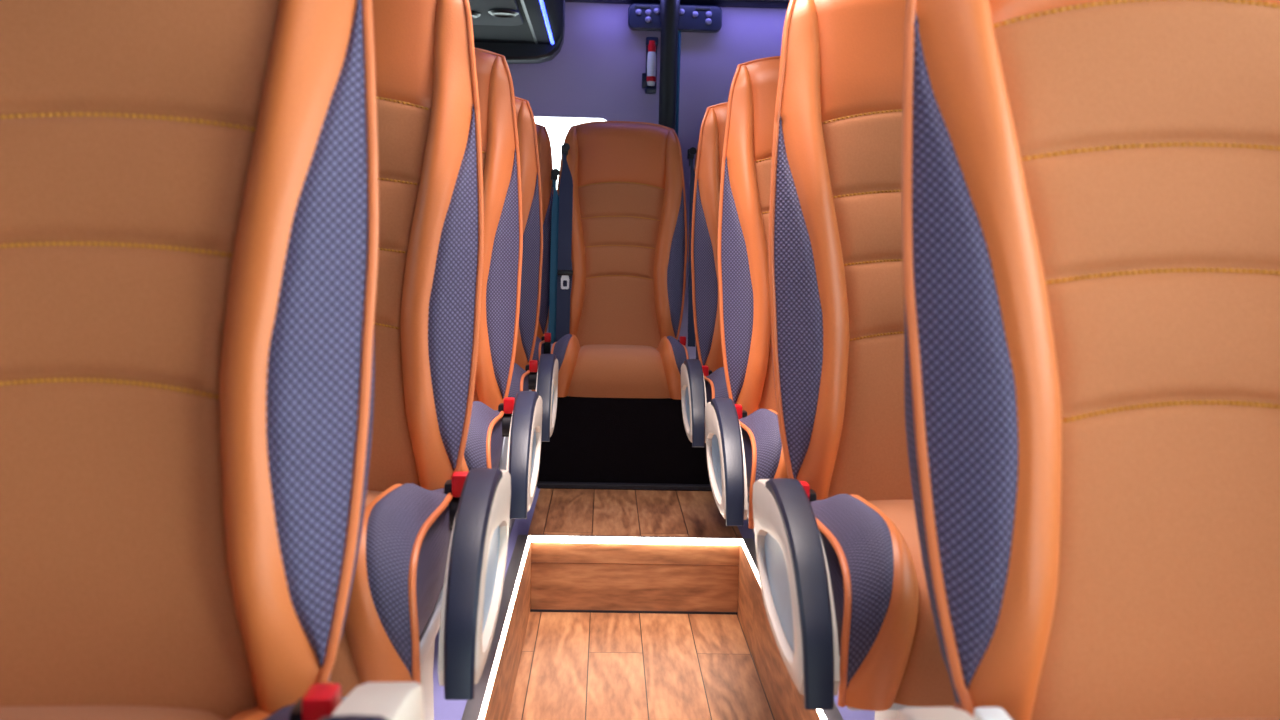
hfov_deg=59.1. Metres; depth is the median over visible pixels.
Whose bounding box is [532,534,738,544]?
light strip
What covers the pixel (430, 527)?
cushion
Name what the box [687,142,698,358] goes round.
seat
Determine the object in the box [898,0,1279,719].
seat
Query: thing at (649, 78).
hammer
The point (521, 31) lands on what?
luggage rack
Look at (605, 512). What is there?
floor
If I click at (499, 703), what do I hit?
trim
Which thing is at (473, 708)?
light strip
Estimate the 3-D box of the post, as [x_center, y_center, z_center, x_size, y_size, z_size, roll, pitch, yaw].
[0.112,-0.506,4.195,0.345,1.647,0.111,1,6,-2]
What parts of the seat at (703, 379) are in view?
armrest, headrest panel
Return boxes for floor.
[433,486,874,719]
[508,612,774,719]
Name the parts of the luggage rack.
service panel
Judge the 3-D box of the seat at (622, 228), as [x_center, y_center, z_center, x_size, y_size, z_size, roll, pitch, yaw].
[-0.064,-0.350,3.728,0.461,0.926,0.718,1,6,-2]
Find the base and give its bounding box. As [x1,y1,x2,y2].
[537,396,709,485]
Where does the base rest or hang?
on the floor at (605, 512)
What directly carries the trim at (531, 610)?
on the floor at (573, 665)
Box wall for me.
[508,2,786,358]
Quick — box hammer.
[642,37,657,93]
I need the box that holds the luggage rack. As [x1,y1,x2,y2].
[469,0,564,63]
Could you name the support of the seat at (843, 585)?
on the floor at (605, 512)
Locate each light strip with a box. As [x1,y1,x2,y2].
[461,535,530,719]
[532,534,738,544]
[740,538,842,719]
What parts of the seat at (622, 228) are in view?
cushion panel, backrest panel, headrest panel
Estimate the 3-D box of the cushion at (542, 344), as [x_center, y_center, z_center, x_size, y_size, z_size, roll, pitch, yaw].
[-0.521,0.007,3.659,0.427,0.147,0.446,1,6,-2]
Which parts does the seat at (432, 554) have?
cushion panel, seat frame, backrest panel, headrest panel, seat leg, armrest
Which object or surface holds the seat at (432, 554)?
on the floor at (605, 512)
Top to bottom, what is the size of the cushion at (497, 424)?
0.147 m
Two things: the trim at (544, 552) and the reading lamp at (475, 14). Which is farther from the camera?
the reading lamp at (475, 14)
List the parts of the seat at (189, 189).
cushion panel, backrest panel, armrest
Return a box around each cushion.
[409,505,451,675]
[491,418,503,468]
[523,375,528,390]
[541,343,543,353]
[705,380,711,402]
[741,428,751,496]
[819,530,886,655]
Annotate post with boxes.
[628,0,721,135]
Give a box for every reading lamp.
[471,11,480,18]
[488,8,518,17]
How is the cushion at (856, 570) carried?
on the seat at (843, 585)
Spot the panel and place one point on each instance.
(785, 700)
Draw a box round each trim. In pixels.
[479,537,531,719]
[530,609,737,614]
[531,540,739,564]
[538,482,711,490]
[565,0,789,8]
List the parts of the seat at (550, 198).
headrest panel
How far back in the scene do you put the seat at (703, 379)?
3.08 m
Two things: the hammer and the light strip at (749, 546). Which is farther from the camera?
the hammer
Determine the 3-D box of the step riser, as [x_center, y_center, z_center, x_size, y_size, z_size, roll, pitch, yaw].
[-0.014,0.588,2.863,0.525,0.146,0.012,1,6,-2]
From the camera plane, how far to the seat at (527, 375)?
3.06 m
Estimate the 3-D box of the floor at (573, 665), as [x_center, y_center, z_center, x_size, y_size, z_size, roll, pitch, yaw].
[0.050,0.888,0.635,0.525,0.050,4.484,1,6,-2]
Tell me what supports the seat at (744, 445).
on the floor at (605, 512)
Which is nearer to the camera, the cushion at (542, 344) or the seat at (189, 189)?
the seat at (189, 189)
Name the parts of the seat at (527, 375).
seat leg, headrest panel, armrest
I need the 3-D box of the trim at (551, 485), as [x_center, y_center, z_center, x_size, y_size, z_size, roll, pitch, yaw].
[-0.028,0.386,3.441,0.565,0.016,0.030,1,6,-2]
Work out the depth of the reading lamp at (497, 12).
3.34 m
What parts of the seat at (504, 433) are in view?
backrest panel, headrest panel, seat frame, armrest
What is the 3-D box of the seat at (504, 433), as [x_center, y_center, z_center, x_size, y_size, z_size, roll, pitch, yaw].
[-0.446,-0.076,2.195,0.532,1.165,0.750,0,6,-2]
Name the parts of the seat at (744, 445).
armrest, headrest panel, backrest panel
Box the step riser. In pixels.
[530,562,738,611]
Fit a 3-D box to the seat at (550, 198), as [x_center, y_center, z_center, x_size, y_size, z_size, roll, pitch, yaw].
[-0.509,-0.362,3.744,0.476,0.926,0.718,1,6,-2]
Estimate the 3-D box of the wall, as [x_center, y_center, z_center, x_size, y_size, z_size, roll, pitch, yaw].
[-0.096,-0.419,4.279,2.460,1.926,0.040,1,6,-2]
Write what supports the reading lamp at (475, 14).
on the luggage rack
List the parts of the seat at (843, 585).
armrest, headrest panel, backrest panel, seat frame, seat leg, cushion panel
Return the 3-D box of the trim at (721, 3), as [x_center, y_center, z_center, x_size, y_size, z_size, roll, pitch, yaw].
[-0.073,-1.323,4.146,2.380,0.020,0.045,1,6,-2]
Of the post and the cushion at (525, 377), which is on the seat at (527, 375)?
the cushion at (525, 377)
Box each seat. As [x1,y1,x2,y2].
[0,0,423,719]
[330,0,510,719]
[460,47,541,518]
[508,96,557,538]
[532,123,559,390]
[551,121,688,399]
[681,102,754,534]
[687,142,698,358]
[705,56,787,528]
[752,0,955,719]
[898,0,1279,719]
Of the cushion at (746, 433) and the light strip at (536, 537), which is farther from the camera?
the light strip at (536, 537)
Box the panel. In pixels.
[737,540,820,719]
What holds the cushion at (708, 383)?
on the seat at (703, 379)

